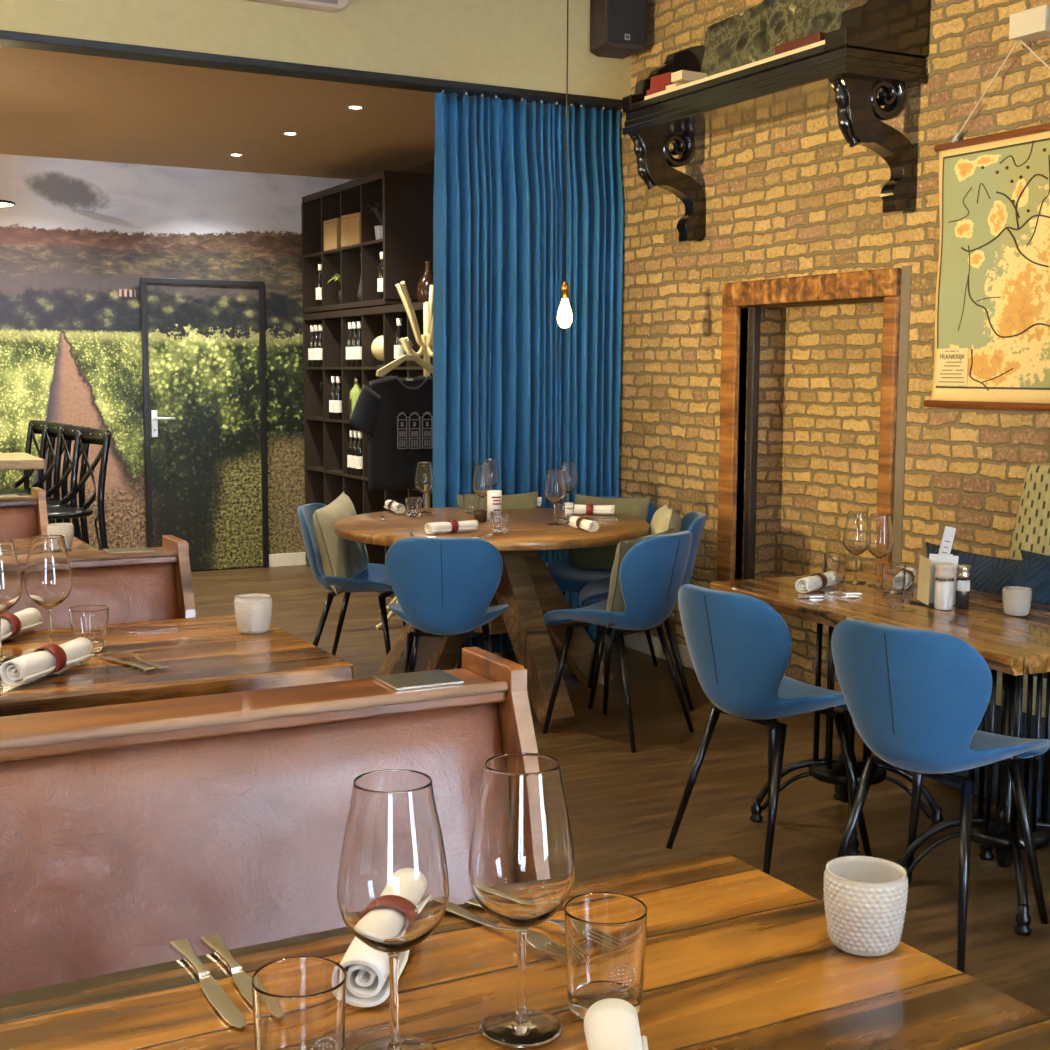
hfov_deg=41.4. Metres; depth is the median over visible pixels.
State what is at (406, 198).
cube bookcase
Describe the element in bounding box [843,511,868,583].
wine glass
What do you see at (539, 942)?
knife
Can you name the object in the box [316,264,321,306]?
wine bottle
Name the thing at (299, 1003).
tumbler
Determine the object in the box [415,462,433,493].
bowl
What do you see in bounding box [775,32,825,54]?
book
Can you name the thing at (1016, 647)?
cafe table
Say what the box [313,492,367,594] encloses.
cushion
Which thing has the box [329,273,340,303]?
plant
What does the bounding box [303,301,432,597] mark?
cube bookcase
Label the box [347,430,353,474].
wine bottle
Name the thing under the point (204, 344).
door
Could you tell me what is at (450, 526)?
rolled napkin
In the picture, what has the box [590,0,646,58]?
loudspeaker
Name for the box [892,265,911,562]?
trim
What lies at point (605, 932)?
tumbler
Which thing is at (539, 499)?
rolled napkin
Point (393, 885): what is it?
bowl
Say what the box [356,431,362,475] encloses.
wine bottle
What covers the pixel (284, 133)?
recessed light
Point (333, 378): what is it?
wine bottle
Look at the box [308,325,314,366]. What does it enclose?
wine bottle
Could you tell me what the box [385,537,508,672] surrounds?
dining chair
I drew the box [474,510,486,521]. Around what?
pot
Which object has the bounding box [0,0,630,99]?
wall
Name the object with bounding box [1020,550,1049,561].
bench cushion
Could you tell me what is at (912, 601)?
card holder
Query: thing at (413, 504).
tumbler
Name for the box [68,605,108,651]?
tumbler
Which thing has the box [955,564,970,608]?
mill
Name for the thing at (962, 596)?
jar
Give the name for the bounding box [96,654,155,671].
table knife
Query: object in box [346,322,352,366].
wine bottle
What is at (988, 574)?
bench cushion
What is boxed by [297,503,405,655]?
dining chair
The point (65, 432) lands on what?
bar stool
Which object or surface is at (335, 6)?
unit
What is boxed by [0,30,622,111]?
trim
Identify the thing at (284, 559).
baseboard
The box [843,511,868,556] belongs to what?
bowl
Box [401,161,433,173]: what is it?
wall
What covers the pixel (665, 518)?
cushion
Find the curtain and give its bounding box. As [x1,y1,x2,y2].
[433,90,622,652]
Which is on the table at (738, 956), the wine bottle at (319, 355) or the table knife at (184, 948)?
the table knife at (184, 948)
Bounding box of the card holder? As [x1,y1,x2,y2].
[910,600,933,607]
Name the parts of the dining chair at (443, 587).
leg, leg, backrest, seat rail, seat, leg, leg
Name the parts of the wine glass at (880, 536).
stem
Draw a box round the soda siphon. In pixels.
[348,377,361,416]
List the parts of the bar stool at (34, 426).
seat, rail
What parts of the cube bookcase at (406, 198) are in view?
panel, board, panel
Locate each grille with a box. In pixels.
[308,0,337,4]
[608,0,645,44]
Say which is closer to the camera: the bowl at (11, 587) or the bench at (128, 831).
the bench at (128, 831)
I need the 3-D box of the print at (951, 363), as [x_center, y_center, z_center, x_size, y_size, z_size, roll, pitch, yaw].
[1.605,-0.596,5.228,0.001,0.118,0.130,-3,7,-28]
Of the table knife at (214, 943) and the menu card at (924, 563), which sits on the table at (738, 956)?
the table knife at (214, 943)
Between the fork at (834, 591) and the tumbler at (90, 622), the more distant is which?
the fork at (834, 591)
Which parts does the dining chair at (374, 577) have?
backrest, leg, leg, seat, leg, seat rail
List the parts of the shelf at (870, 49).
arm, console leg, music panel, console leg, arm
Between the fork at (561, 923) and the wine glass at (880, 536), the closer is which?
the fork at (561, 923)
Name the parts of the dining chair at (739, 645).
leg, backrest, seat rail, leg, leg, seat, seat rail, leg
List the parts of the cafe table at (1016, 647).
leg, rod, rod, rod, leg, rod, rod, leg, rod, leg, rod, rod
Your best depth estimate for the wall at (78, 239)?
9.68 m
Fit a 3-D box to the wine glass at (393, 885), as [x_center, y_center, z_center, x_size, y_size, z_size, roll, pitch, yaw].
[-0.108,0.326,1.147,0.092,0.238,0.092,0,6,-5]
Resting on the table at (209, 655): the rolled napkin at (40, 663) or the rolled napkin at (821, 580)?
the rolled napkin at (40, 663)
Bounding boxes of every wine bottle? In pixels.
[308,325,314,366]
[312,325,318,366]
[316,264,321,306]
[316,325,322,366]
[329,376,335,418]
[334,376,341,419]
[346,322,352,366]
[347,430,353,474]
[350,322,356,366]
[351,431,357,474]
[355,321,361,366]
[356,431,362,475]
[377,252,382,298]
[394,318,404,366]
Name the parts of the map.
rod, rod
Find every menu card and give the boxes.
[917,555,930,604]
[929,554,958,604]
[938,526,955,554]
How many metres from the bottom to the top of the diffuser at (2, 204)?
0.009 m
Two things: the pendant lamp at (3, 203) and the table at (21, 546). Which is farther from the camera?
the pendant lamp at (3, 203)
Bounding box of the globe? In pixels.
[371,335,383,366]
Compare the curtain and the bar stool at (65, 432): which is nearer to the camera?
the curtain
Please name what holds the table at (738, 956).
on the platform
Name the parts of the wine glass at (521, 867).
stem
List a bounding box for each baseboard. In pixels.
[269,552,306,566]
[624,632,693,668]
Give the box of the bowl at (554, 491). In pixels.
[544,470,565,504]
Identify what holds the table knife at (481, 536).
on the round table at (526, 585)
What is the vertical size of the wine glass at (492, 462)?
0.238 m
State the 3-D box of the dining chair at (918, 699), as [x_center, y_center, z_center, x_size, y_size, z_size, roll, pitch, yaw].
[1.081,0.646,3.647,0.560,0.836,0.479,-6,9,-43]
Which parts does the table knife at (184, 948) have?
handle, blade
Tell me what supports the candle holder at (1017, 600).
on the cafe table at (1016, 647)
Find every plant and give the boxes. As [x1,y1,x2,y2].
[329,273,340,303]
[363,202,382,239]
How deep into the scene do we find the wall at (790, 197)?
6.24 m
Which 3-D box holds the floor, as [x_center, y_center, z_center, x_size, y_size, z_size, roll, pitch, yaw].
[-1.196,1.125,3.447,7.600,0.100,13.150,-3,7,-28]
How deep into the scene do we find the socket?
5.95 m
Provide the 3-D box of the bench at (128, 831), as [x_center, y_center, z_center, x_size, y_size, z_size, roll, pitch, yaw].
[-0.750,0.704,1.501,1.900,0.866,0.720,-3,7,-28]
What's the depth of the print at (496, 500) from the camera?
6.22 m
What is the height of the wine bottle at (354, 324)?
0.303 m
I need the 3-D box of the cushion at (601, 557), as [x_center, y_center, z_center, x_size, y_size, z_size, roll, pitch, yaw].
[0.412,0.043,6.811,0.400,0.373,0.165,3,7,25]
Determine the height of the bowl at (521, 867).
0.150 m
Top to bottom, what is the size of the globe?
0.205 m
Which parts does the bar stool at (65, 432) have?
seat, rail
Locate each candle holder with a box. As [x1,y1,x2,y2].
[47,523,73,548]
[234,593,271,633]
[823,856,908,956]
[1002,586,1031,615]
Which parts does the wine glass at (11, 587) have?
stem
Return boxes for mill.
[934,562,954,609]
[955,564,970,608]
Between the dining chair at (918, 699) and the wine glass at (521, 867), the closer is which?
the wine glass at (521, 867)
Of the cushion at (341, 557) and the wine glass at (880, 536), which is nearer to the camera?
the wine glass at (880, 536)
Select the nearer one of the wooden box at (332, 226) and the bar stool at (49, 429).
the bar stool at (49, 429)
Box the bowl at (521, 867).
[468,753,574,933]
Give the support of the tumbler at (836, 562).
on the cafe table at (780, 593)
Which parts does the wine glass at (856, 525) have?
stem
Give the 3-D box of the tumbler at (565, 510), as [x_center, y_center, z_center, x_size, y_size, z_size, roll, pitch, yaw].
[0.179,-0.054,6.128,0.079,0.087,0.079,5,8,34]
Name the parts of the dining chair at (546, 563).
leg, seat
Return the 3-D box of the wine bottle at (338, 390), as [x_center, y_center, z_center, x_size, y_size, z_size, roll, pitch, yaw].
[-1.307,-0.891,9.749,0.067,0.303,0.067,-3,7,-28]
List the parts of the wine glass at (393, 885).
stem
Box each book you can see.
[646,83,682,95]
[650,70,706,88]
[775,32,825,54]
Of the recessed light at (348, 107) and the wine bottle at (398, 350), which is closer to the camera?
the recessed light at (348, 107)
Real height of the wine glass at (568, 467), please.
0.238 m
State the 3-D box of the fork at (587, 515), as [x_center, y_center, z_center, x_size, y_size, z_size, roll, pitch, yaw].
[0.322,-0.038,6.322,0.205,0.012,0.025,0,6,-4]
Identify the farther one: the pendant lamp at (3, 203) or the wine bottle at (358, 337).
the wine bottle at (358, 337)
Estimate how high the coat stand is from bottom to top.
1.955 m
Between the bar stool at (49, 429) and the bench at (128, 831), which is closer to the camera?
the bench at (128, 831)
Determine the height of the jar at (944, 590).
0.085 m
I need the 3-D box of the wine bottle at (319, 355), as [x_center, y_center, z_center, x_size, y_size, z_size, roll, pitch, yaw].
[-1.470,-1.291,10.018,0.067,0.303,0.067,-3,7,-28]
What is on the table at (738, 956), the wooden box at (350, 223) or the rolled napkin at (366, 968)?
the rolled napkin at (366, 968)
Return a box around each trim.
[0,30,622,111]
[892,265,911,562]
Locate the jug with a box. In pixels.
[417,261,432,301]
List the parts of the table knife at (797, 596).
handle, blade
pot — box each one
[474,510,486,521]
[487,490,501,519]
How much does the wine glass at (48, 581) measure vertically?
0.238 m
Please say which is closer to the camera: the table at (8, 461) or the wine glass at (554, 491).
the wine glass at (554, 491)
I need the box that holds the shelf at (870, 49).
[622,0,930,241]
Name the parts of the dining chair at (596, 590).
leg, leg, seat, leg, leg, backrest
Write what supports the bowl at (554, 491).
on the wine glass at (554, 491)
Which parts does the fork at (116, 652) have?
handle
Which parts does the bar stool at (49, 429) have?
seat, rail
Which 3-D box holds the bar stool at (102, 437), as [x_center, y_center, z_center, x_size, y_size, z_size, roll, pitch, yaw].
[-2.639,0.019,7.895,0.500,1.116,0.476,-5,8,-39]
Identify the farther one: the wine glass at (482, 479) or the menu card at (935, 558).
the wine glass at (482, 479)
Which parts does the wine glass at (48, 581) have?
stem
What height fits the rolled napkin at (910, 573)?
0.053 m
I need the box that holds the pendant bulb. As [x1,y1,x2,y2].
[557,0,571,327]
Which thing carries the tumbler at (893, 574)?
on the cafe table at (780, 593)
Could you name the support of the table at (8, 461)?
on the floor
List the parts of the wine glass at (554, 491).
stem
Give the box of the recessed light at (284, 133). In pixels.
[282,132,297,135]
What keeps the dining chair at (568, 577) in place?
on the floor
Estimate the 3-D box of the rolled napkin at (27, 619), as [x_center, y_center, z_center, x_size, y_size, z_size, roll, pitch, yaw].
[-1.103,0.215,2.950,0.056,0.053,0.233,1,6,8]
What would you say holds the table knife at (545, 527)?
on the round table at (526, 585)
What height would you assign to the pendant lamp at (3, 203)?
0.522 m
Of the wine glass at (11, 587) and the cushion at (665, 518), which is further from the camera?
the cushion at (665, 518)
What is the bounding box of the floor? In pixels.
[191,565,1049,1015]
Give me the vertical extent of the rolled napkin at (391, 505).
0.053 m
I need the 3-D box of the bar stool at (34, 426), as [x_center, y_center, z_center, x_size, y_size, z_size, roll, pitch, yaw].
[-3.348,-0.118,9.107,0.500,1.116,0.476,-5,8,-39]
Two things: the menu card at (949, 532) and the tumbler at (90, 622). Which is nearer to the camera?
the tumbler at (90, 622)
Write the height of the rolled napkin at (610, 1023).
0.053 m
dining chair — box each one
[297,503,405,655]
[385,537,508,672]
[457,506,548,668]
[542,531,693,752]
[548,496,657,665]
[579,512,705,709]
[666,584,871,873]
[822,619,1049,971]
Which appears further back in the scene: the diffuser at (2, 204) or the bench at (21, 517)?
the diffuser at (2, 204)
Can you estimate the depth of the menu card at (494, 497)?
6.22 m
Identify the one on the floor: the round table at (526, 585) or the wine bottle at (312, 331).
the round table at (526, 585)
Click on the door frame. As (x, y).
(886, 283)
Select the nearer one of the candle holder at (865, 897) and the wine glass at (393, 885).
the wine glass at (393, 885)
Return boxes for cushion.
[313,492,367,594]
[457,491,538,554]
[570,494,650,569]
[606,528,673,627]
[647,504,680,535]
[925,542,1049,678]
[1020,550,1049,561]
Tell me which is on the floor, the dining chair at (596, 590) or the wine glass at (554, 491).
the dining chair at (596, 590)
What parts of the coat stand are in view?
leg, leg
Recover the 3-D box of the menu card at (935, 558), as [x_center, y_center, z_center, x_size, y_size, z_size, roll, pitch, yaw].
[1.265,0.165,4.218,0.092,0.154,0.003,2,6,15]
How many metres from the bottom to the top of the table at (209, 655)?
0.730 m
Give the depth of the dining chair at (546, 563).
6.57 m
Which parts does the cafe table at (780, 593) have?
leg, rod, rod, rod, rod, leg, rod, rod, leg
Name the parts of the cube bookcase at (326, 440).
panel, board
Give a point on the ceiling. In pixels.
(53, 104)
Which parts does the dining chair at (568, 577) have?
seat, backrest, leg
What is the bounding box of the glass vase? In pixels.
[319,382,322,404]
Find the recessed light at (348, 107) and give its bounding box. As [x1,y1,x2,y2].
[347,106,364,109]
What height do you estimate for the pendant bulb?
2.360 m
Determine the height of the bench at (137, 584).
0.866 m
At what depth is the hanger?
7.78 m
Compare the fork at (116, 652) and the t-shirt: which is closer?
the fork at (116, 652)
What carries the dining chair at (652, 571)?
on the floor
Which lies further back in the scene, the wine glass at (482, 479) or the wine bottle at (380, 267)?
the wine bottle at (380, 267)
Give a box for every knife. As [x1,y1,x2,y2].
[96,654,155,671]
[169,938,246,1028]
[200,933,252,1005]
[446,902,565,963]
[473,533,495,537]
[545,527,578,528]
[591,519,616,520]
[796,595,859,597]
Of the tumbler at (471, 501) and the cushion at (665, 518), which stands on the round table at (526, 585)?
the tumbler at (471, 501)
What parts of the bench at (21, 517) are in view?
number plate, rail, panel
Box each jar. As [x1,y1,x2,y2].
[934,581,953,609]
[955,590,968,608]
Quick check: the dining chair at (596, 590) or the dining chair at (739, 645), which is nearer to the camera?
the dining chair at (739, 645)
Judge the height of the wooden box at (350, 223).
0.210 m
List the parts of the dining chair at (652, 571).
leg, seat rail, seat, leg, leg, seat rail, backrest, leg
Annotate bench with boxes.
[0,487,47,538]
[0,647,537,994]
[1,535,195,630]
[923,463,1049,821]
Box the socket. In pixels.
[561,281,568,298]
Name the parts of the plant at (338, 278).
pot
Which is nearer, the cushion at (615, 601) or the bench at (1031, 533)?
the bench at (1031, 533)
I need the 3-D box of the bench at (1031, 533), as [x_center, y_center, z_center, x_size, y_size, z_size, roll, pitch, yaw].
[2.018,0.425,4.100,0.390,1.120,2.020,-3,7,-28]
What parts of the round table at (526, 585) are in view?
leg, leg, leg, leg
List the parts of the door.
handle, lever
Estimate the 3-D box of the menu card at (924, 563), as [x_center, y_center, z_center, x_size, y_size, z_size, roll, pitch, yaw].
[1.216,0.167,4.236,0.002,0.145,0.093,0,6,-6]
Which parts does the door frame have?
post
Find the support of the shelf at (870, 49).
attached to the wall at (790, 197)
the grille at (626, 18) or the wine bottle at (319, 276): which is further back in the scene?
the wine bottle at (319, 276)
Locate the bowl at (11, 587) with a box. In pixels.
[0,539,22,616]
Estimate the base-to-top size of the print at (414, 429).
0.207 m
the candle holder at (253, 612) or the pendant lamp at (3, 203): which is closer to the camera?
the candle holder at (253, 612)
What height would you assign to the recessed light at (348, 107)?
0.004 m
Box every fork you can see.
[106,649,168,668]
[465,897,564,931]
[483,532,504,538]
[578,515,617,517]
[797,591,860,594]
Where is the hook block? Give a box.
[1009,4,1049,48]
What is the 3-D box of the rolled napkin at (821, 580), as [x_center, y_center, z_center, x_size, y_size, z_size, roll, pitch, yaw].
[0.953,0.183,4.526,0.056,0.053,0.233,5,8,36]
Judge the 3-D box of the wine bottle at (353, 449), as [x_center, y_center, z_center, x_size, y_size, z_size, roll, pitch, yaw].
[-1.153,-0.492,9.498,0.067,0.303,0.067,-3,7,-28]
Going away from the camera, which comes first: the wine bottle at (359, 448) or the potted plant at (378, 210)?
the potted plant at (378, 210)
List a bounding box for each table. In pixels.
[0,453,44,469]
[0,614,352,716]
[0,852,1049,1049]
[12,536,97,554]
[334,507,649,726]
[709,570,1002,855]
[845,601,1049,935]
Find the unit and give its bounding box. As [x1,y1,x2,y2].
[246,0,349,12]
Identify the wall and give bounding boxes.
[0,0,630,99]
[0,154,351,571]
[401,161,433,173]
[616,0,1049,691]
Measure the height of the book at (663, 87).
0.053 m
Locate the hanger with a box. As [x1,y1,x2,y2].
[376,340,432,376]
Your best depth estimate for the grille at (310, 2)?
6.24 m
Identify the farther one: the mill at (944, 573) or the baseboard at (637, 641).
the baseboard at (637, 641)
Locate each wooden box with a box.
[324,218,339,250]
[341,213,360,246]
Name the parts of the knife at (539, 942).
handle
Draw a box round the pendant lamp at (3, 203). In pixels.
[0,200,15,206]
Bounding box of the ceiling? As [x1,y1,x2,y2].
[0,46,585,179]
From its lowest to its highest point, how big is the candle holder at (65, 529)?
0.078 m
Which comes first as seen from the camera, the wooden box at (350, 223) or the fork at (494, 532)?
the fork at (494, 532)
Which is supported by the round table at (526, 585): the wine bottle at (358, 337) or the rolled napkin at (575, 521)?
the rolled napkin at (575, 521)
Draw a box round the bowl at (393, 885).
[337,769,448,958]
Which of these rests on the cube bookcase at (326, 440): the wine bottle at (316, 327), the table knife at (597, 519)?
the wine bottle at (316, 327)
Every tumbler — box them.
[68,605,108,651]
[251,956,345,1049]
[405,497,422,516]
[463,494,479,513]
[490,511,509,532]
[557,502,574,522]
[564,892,646,1018]
[824,553,846,582]
[882,563,905,594]
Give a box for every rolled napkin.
[0,637,94,684]
[1,608,42,640]
[340,936,410,1006]
[384,500,404,513]
[424,520,478,533]
[537,497,541,505]
[568,516,598,531]
[573,503,614,514]
[584,998,647,1049]
[795,571,838,592]
[904,567,917,589]
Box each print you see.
[397,412,432,448]
[492,496,500,504]
[939,351,963,382]
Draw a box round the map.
[923,40,1049,410]
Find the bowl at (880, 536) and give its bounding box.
[866,513,893,559]
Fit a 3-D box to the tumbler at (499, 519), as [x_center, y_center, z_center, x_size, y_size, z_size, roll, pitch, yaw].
[-0.103,-0.012,5.733,0.079,0.087,0.079,0,6,-1]
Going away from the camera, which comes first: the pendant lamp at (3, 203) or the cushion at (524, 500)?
the cushion at (524, 500)
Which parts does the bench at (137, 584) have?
rail, number plate, panel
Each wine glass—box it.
[0,539,22,663]
[24,535,72,650]
[337,769,448,1049]
[415,462,433,512]
[468,753,574,1047]
[472,465,492,509]
[483,458,498,486]
[544,470,565,524]
[560,461,577,501]
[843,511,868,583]
[866,513,893,586]
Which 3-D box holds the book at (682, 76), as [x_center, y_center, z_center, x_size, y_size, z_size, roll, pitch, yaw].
[0.693,-2.001,6.262,0.151,0.053,0.231,-3,7,-31]
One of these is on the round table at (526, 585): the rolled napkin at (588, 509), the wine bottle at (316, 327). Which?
the rolled napkin at (588, 509)
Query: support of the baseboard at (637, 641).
attached to the wall at (790, 197)
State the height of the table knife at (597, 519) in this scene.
0.007 m
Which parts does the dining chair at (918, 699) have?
leg, backrest, leg, seat rail, seat, leg, seat rail, leg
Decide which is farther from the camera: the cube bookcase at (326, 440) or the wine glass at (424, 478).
the cube bookcase at (326, 440)
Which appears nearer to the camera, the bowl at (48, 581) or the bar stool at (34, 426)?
the bowl at (48, 581)
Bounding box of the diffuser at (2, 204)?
[0,202,12,206]
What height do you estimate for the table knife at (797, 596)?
0.007 m
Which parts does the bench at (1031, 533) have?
seat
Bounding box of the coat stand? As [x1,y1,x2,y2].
[375,281,432,629]
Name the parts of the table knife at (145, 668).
blade, handle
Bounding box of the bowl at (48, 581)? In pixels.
[24,535,72,610]
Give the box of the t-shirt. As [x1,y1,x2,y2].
[349,376,432,489]
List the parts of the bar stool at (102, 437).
seat, rail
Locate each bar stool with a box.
[0,420,55,523]
[19,422,72,523]
[46,425,89,543]
[47,428,110,549]
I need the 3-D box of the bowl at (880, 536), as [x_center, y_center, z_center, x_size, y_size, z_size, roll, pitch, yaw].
[1.176,0.040,4.604,0.092,0.150,0.092,-3,7,-28]
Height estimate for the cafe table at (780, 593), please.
0.750 m
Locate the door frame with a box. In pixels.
[716,268,901,581]
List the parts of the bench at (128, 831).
rail, number plate, panel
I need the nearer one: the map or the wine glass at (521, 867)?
the wine glass at (521, 867)
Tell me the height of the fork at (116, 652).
0.012 m
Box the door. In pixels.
[140,277,268,569]
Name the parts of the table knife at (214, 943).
handle, blade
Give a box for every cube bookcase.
[301,170,433,312]
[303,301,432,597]
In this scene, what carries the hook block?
attached to the wall at (790, 197)

